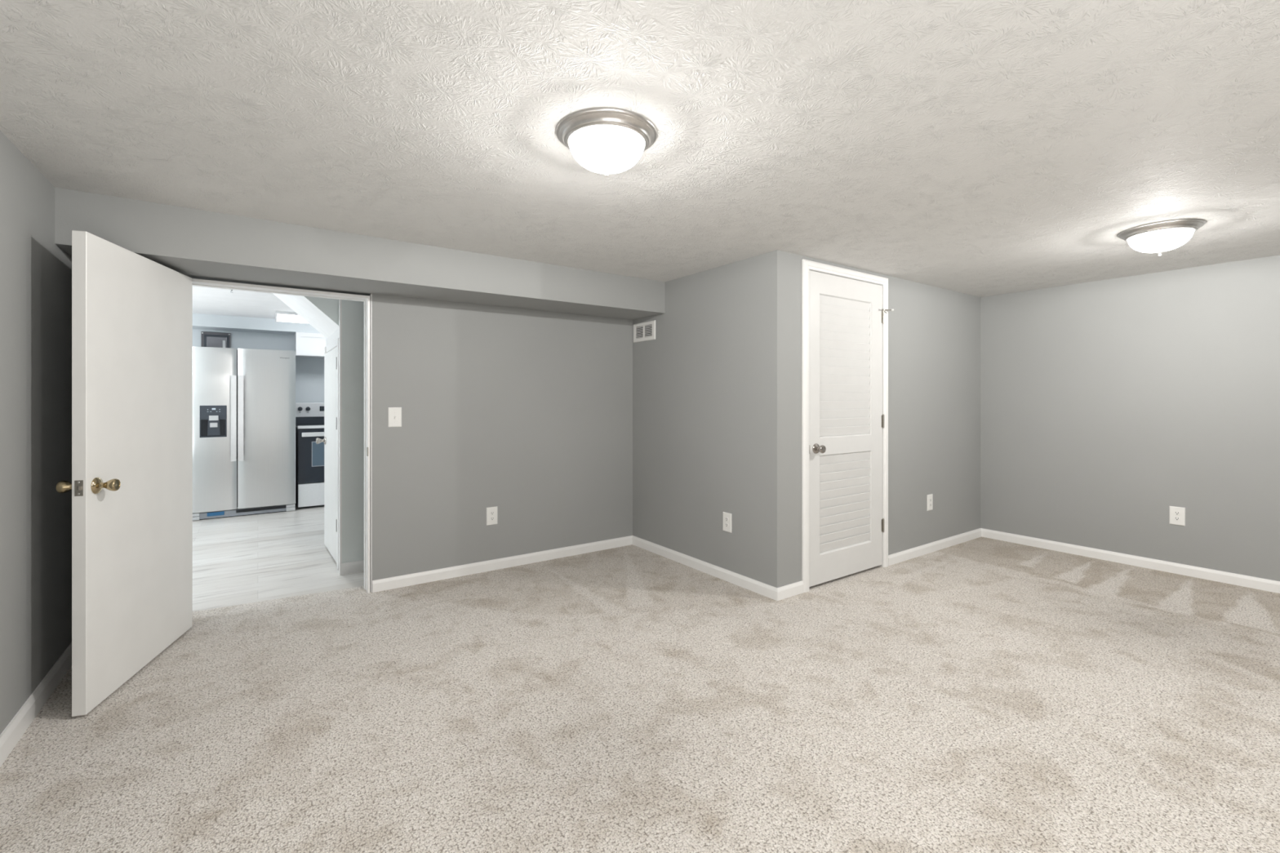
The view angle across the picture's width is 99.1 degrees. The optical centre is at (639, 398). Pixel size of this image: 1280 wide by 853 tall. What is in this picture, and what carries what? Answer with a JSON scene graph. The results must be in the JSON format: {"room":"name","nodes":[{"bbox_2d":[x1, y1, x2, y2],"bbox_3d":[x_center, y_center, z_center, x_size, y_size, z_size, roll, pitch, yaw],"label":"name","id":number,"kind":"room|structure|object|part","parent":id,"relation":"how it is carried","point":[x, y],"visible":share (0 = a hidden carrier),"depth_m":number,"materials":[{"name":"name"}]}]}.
{"room":"empty basement room","nodes":[
{"label":"empty basement room","id":0,"kind":"room"},
{"bbox_2d":[0,130,71,734],"bbox_3d":[-0.975,0.157,0.062,0.100,2.130,6.620,0,0,-35],"label":"wall","id":1,"kind":"structure","parent":0,"point":[36,273],"depth_m":2.08,"materials":[{"name":"grey paint"}]},
{"bbox_2d":[0,642,71,767],"bbox_3d":[-0.923,1.178,0.086,0.013,0.088,6.400,0,0,-35],"label":"baseboard","id":2,"kind":"structure","parent":1,"relation":"attached to","point":[20,723],"depth_m":2.08,"materials":[{"name":"white paint"}]},
{"bbox_2d":[192,313,319,334],"bbox_3d":[-4.715,-0.842,5.989,4.350,0.132,0.340,0,0,-35],"label":"wall","id":3,"kind":"structure","parent":0,"point":[202,322],"depth_m":6.07,"materials":[{"name":"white paint"}]},
{"bbox_2d":[192,328,324,425],"bbox_3d":[-4.841,0.160,6.169,4.550,2.136,0.100,0,0,-35],"label":"wall","id":4,"kind":"structure","parent":0,"point":[309,372],"depth_m":6.59,"materials":[{"name":"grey paint"}]},
{"bbox_2d":[200,331,231,347],"bbox_3d":[-4.770,-0.652,6.135,0.262,0.198,0.036,0,0,-35],"label":"electrical panel","id":5,"kind":"object","parent":4,"relation":"attached to","point":[217,340],"visible":0.78,"depth_m":6.12,"materials":[{"name":"grey metal"}]},
{"bbox_3d":[-4.759,-0.628,6.133,0.180,0.139,0.008,0,0,-35],"label":"panel door","id":6,"kind":"part","parent":5,"relation":"part of","materials":[{"name":"grey metal"}]},
{"bbox_2d":[293,332,326,358],"bbox_3d":[-3.755,-0.638,6.649,0.765,0.274,0.360,0,0,-35],"label":"upper cabinet","id":7,"kind":"object","parent":4,"relation":"attached to","point":[309,345],"visible":0.28,"depth_m":6.38,"materials":[{"name":"white paint"}]},
{"bbox_2d":[272,293,338,338],"bbox_3d":[-2.291,-0.710,4.350,1.160,0.395,0.905,0,0,-35],"label":"wall","id":8,"kind":"structure","parent":0,"point":[322,313],"depth_m":4.04,"materials":[{"name":"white paint"}]},
{"bbox_2d":[325,328,338,350],"bbox_3d":[-2.396,0.358,4.320,0.070,1.741,1.015,0,0,-35],"label":"wall","id":9,"kind":"structure","parent":0,"point":[335,335],"depth_m":4.29,"materials":[{"name":"white paint"}]},
{"bbox_2d":[315,347,337,563],"bbox_3d":[-2.431,0.418,4.254,0.102,1.592,0.714,0,0,-37],"label":"door","id":10,"kind":"structure","parent":9,"relation":"in","point":[330,440],"depth_m":4.26,"materials":[{"name":"white paint"}]},
{"bbox_3d":[-2.621,0.343,4.480,0.068,0.065,0.065,0,0,-37],"label":"knob","id":11,"kind":"part","parent":10,"relation":"part of","materials":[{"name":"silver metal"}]},
{"bbox_2d":[324,299,342,573],"bbox_3d":[-2.386,0.160,4.229,0.020,2.136,0.995,0,0,-35],"label":"door frame","id":12,"kind":"structure","parent":9,"relation":"attached to","point":[337,343],"depth_m":3.85,"materials":[{"name":"white paint"}]},
{"bbox_2d":[342,299,364,563],"bbox_3d":[-1.594,0.160,4.219,1.268,2.136,0.070,0,0,-35],"label":"wall","id":13,"kind":"structure","parent":0,"point":[353,312],"depth_m":3.86,"materials":[{"name":"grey paint"}]},
{"bbox_2d":[339,560,364,574],"bbox_3d":[-1.575,1.191,4.181,1.282,0.075,0.013,0,0,-35],"label":"baseboard","id":14,"kind":"structure","parent":13,"relation":"attached to","point":[357,566],"depth_m":3.85,"materials":[{"name":"white paint"}]},
{"bbox_2d":[54,187,665,319],"bbox_3d":[-1.285,-0.787,3.467,3.300,0.241,0.446,0,0,-35],"label":"wall","id":15,"kind":"structure","parent":0,"point":[185,241],"depth_m":2.98,"materials":[{"name":"grey paint"}]},
{"bbox_2d":[186,275,632,580],"bbox_3d":[-0.307,0.157,4.498,6.085,2.130,0.120,0,0,-35],"label":"wall","id":16,"kind":"structure","parent":0,"point":[526,414],"depth_m":3.90,"materials":[{"name":"grey paint"}]},
{"bbox_2d":[56,230,192,716],"bbox_3d":[-2.271,0.284,2.487,0.180,1.853,0.873,0,0,-18],"label":"door","id":17,"kind":"structure","parent":16,"relation":"in","point":[131,486],"depth_m":2.33,"materials":[{"name":"white paint"}]},
{"bbox_3d":[-2.213,0.340,2.120,0.068,0.065,0.065,0,0,-18],"label":"knob","id":18,"kind":"part","parent":17,"relation":"part of","materials":[{"name":"gold metal"}]},
{"bbox_3d":[-2.142,0.340,2.081,0.026,0.060,0.002,0,0,-18],"label":"latch plate","id":19,"kind":"part","parent":17,"relation":"part of","materials":[{"name":"silver metal"}]},
{"bbox_3d":[-2.106,0.340,2.154,0.068,0.065,0.065,0,0,-18],"label":"knob","id":20,"kind":"part","parent":17,"relation":"part of","materials":[{"name":"gold metal"}]},
{"bbox_2d":[192,278,372,593],"bbox_3d":[-2.110,0.279,3.232,0.927,1.887,0.125,0,0,-35],"label":"door frame","id":21,"kind":"structure","parent":16,"relation":"attached to","point":[367,300],"depth_m":3.44,"materials":[{"name":"white paint"}]},
{"bbox_2d":[387,407,401,426],"bbox_3d":[-1.581,0.117,3.521,0.080,0.127,0.018,0,0,-35],"label":"light switch","id":22,"kind":"object","parent":16,"relation":"attached to","point":[394,414],"visible":1,"depth_m":3.52,"materials":[{"name":"white plastic"}]},
{"bbox_2d":[486,506,497,525],"bbox_3d":[-1.056,0.835,3.895,0.080,0.127,0.009,0,0,-35],"label":"wall outlet","id":23,"kind":"object","parent":16,"relation":"attached to","point":[491,512],"visible":1,"depth_m":3.89,"materials":[{"name":"white plastic"}]},
{"bbox_2d":[372,535,632,592],"bbox_3d":[-0.875,1.186,4.019,1.995,0.073,0.013,0,0,-35],"label":"baseboard","id":24,"kind":"structure","parent":16,"relation":"attached to","point":[409,580],"depth_m":3.89,"materials":[{"name":"white paint"}]},
{"bbox_2d":[0,502,1279,852],"bbox_3d":[-0.392,1.237,2.888,8.072,0.030,10.580,0,0,-35],"label":"floor","id":25,"kind":"structure","parent":0,"point":[980,695],"depth_m":2.10,"materials":[{"name":"beige carpet"}]},
{"bbox_2d":[192,346,295,520],"bbox_3d":[-4.330,0.350,5.978,0.912,1.756,0.748,0,0,-35],"label":"refrigerator","id":26,"kind":"object","parent":25,"relation":"on","point":[244,399],"visible":0.99,"depth_m":5.72,"materials":[{"name":"grey metal"}]},
{"bbox_3d":[-4.358,0.228,5.570,0.218,0.324,0.014,0,0,-35],"label":"dispenser panel","id":27,"kind":"part","parent":26,"relation":"part of","materials":[{"name":"grey plastic"}]},
{"bbox_3d":[-4.382,0.310,5.599,0.392,1.677,0.078,0,0,-35],"label":"freezer door","id":28,"kind":"part","parent":26,"relation":"part of","materials":[{"name":"silver metal"}]},
{"bbox_3d":[-4.206,0.199,5.644,0.046,0.888,0.058,0,0,-35],"label":"handle","id":29,"kind":"part","parent":26,"relation":"part of","materials":[{"name":"metal"}]},
{"bbox_3d":[-4.157,0.199,5.679,0.046,0.888,0.058,0,0,-35],"label":"handle","id":30,"kind":"part","parent":26,"relation":"part of","materials":[{"name":"metal"}]},
{"bbox_3d":[-4.005,0.310,5.863,0.512,1.677,0.078,0,0,-35],"label":"fridge door","id":31,"kind":"part","parent":26,"relation":"part of","materials":[{"name":"silver metal"}]},
{"bbox_2d":[295,402,324,508],"bbox_3d":[-3.649,0.637,6.498,0.757,1.182,0.668,0,0,-35],"label":"stove","id":32,"kind":"object","parent":25,"relation":"on","point":[309,455],"visible":0.43,"depth_m":6.14,"materials":[{"name":"grey metal"}]},
{"bbox_2d":[295,424,324,427],"bbox_3d":[-3.654,0.317,6.506,0.757,0.012,0.550,0,0,-35],"label":"cooktop","id":33,"kind":"object","parent":32,"relation":"in","point":[296,425],"depth_m":6.17,"materials":[{"name":"white glass"}]},
{"bbox_3d":[-3.495,1.076,6.279,0.749,0.253,0.041,0,0,-35],"label":"storage drawer","id":34,"kind":"part","parent":32,"relation":"part of","materials":[{"name":"metal"}]},
{"bbox_3d":[-3.495,0.643,6.279,0.749,0.600,0.041,0,0,-35],"label":"oven door","id":35,"kind":"part","parent":32,"relation":"part of","materials":[{"name":"black glass"}]},
{"bbox_3d":[-3.495,0.315,6.278,0.757,0.033,0.006,0,0,-35],"label":"rail","id":36,"kind":"part","parent":32,"relation":"part of","materials":[{"name":"metal"}]},
{"bbox_3d":[-3.471,0.396,6.244,0.687,0.048,0.047,0,0,-35],"label":"handle","id":37,"kind":"part","parent":32,"relation":"part of","materials":[{"name":"metal"}]},
{"bbox_2d":[0,0,1279,319],"bbox_3d":[-0.392,-0.948,2.888,8.072,0.080,10.580,0,0,-35],"label":"ceiling","id":38,"kind":"structure","parent":0,"point":[977,148],"depth_m":1.80,"materials":[{"name":"white paint"}]},
{"bbox_2d":[275,311,308,323],"bbox_3d":[-3.339,-0.867,6.073,1.200,0.082,0.300,0,0,-35],"label":"kitchen ceiling light","id":39,"kind":"object","parent":38,"relation":"attached to","point":[280,316],"visible":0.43,"depth_m":5.70,"materials":[{"name":"white paint"}]},
{"bbox_2d":[555,107,657,177],"bbox_3d":[-0.114,-0.835,1.870,0.344,0.146,0.344,0,0,-35],"label":"ceiling light","id":40,"kind":"object","parent":38,"relation":"attached to","point":[606,135],"visible":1,"depth_m":1.82,"materials":[{"name":"white glass"}]},
{"bbox_2d":[1117,218,1206,256],"bbox_3d":[2.776,-0.835,2.912,0.344,0.146,0.344,0,0,-35],"label":"ceiling light","id":41,"kind":"object","parent":38,"relation":"attached to","point":[1172,228],"visible":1,"depth_m":2.87,"materials":[{"name":"white glass"}]},
{"bbox_2d":[632,253,764,583],"bbox_3d":[0.399,0.157,4.027,0.100,2.130,1.462,0,0,-35],"label":"wall","id":42,"kind":"structure","parent":0,"point":[699,386],"depth_m":3.85,"materials":[{"name":"grey paint"}]},
{"bbox_2d":[633,320,655,342],"bbox_3d":[0.033,-0.551,4.455,0.008,0.153,0.308,0,0,-35],"label":"air vent","id":43,"kind":"object","parent":42,"relation":"in","point":[642,331],"visible":1,"depth_m":4.44,"materials":[{"name":"white plastic"}]},
{"bbox_2d":[632,535,777,600],"bbox_3d":[0.385,1.186,3.948,0.013,0.073,1.575,0,0,-35],"label":"baseboard","id":44,"kind":"structure","parent":42,"relation":"attached to","point":[766,590],"depth_m":3.79,"materials":[{"name":"white paint"}]},
{"bbox_2d":[723,511,731,533],"bbox_3d":[0.585,0.828,3.666,0.009,0.127,0.080,0,0,-35],"label":"wall outlet","id":45,"kind":"object","parent":42,"relation":"attached to","point":[726,516],"visible":1,"depth_m":3.66,"materials":[{"name":"white plastic"}]},
{"bbox_2d":[764,249,980,587],"bbox_3d":[1.946,0.157,4.157,2.785,2.130,0.100,0,0,-35],"label":"wall","id":46,"kind":"structure","parent":0,"point":[934,332],"depth_m":4.15,"materials":[{"name":"grey paint"}]},
{"bbox_2d":[777,580,803,600],"bbox_3d":[0.928,1.186,3.375,0.245,0.073,0.013,0,0,-35],"label":"baseboard","id":47,"kind":"structure","parent":46,"relation":"attached to","point":[795,588],"depth_m":3.37,"materials":[{"name":"white paint"}]},
{"bbox_2d":[801,258,888,592],"bbox_3d":[1.395,0.169,3.761,0.963,2.106,0.116,0,0,-35],"label":"door frame","id":48,"kind":"structure","parent":46,"relation":"attached to","point":[806,265],"depth_m":3.47,"materials":[{"name":"white paint"}]},
{"bbox_2d":[808,270,893,586],"bbox_3d":[1.456,0.189,3.731,0.894,2.026,0.097,0,0,-35],"label":"door","id":49,"kind":"structure","parent":46,"relation":"in","point":[846,315],"depth_m":3.71,"materials":[{"name":"white paint"}]},
{"bbox_3d":[1.153,0.320,3.498,0.067,0.067,0.062,0,0,-35],"label":"knob","id":50,"kind":"part","parent":49,"relation":"part of","materials":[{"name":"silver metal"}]},
{"bbox_3d":[1.402,-0.217,3.726,0.575,0.927,0.016,0,0,-35],"label":"louver panel","id":51,"kind":"part","parent":49,"relation":"part of","materials":[{"name":"white paint"}]},
{"bbox_3d":[1.402,0.691,3.726,0.575,0.634,0.016,0,0,-35],"label":"louver panel","id":52,"kind":"part","parent":49,"relation":"part of","materials":[{"name":"white paint"}]},
{"bbox_2d":[927,493,933,511],"bbox_3d":[2.314,0.825,4.349,0.080,0.127,0.009,0,0,-35],"label":"wall outlet","id":53,"kind":"object","parent":46,"relation":"attached to","point":[930,497],"visible":1,"depth_m":4.35,"materials":[{"name":"white plastic"}]},
{"bbox_2d":[888,528,981,565],"bbox_3d":[2.427,1.186,4.425,1.490,0.073,0.013,0,0,-35],"label":"baseboard","id":54,"kind":"structure","parent":46,"relation":"attached to","point":[910,553],"depth_m":4.35,"materials":[{"name":"white paint"}]},
{"bbox_2d":[980,254,1279,581],"bbox_3d":[4.491,0.157,2.865,0.100,2.130,4.938,0,0,-35],"label":"wall","id":55,"kind":"structure","parent":0,"point":[1107,406],"depth_m":3.97,"materials":[{"name":"grey paint"}]},
{"bbox_2d":[981,528,1279,593],"bbox_3d":[4.416,1.186,2.873,0.013,0.073,4.838,0,0,-35],"label":"baseboard","id":56,"kind":"structure","parent":55,"relation":"attached to","point":[1256,583],"depth_m":3.96,"materials":[{"name":"white paint"}]},
{"bbox_2d":[1169,506,1185,525],"bbox_3d":[3.759,0.818,3.815,0.009,0.127,0.080,0,0,-35],"label":"wall outlet","id":57,"kind":"object","parent":55,"relation":"attached to","point":[1177,514],"visible":1,"depth_m":3.81,"materials":[{"name":"white plastic"}]},
{"bbox_2d":[1173,516,1180,520],"bbox_3d":[3.757,0.838,3.814,0.004,0.027,0.034,0,0,-35],"label":"receptacle","id":58,"kind":"object","parent":57,"relation":"attached to","point":[1175,518],"depth_m":3.81,"materials":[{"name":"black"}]},
{"bbox_2d":[1173,511,1180,515],"bbox_3d":[3.757,0.799,3.814,0.004,0.027,0.034,0,0,-35],"label":"receptacle","id":59,"kind":"object","parent":57,"relation":"attached to","point":[1175,513],"depth_m":3.81,"materials":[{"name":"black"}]}
]}

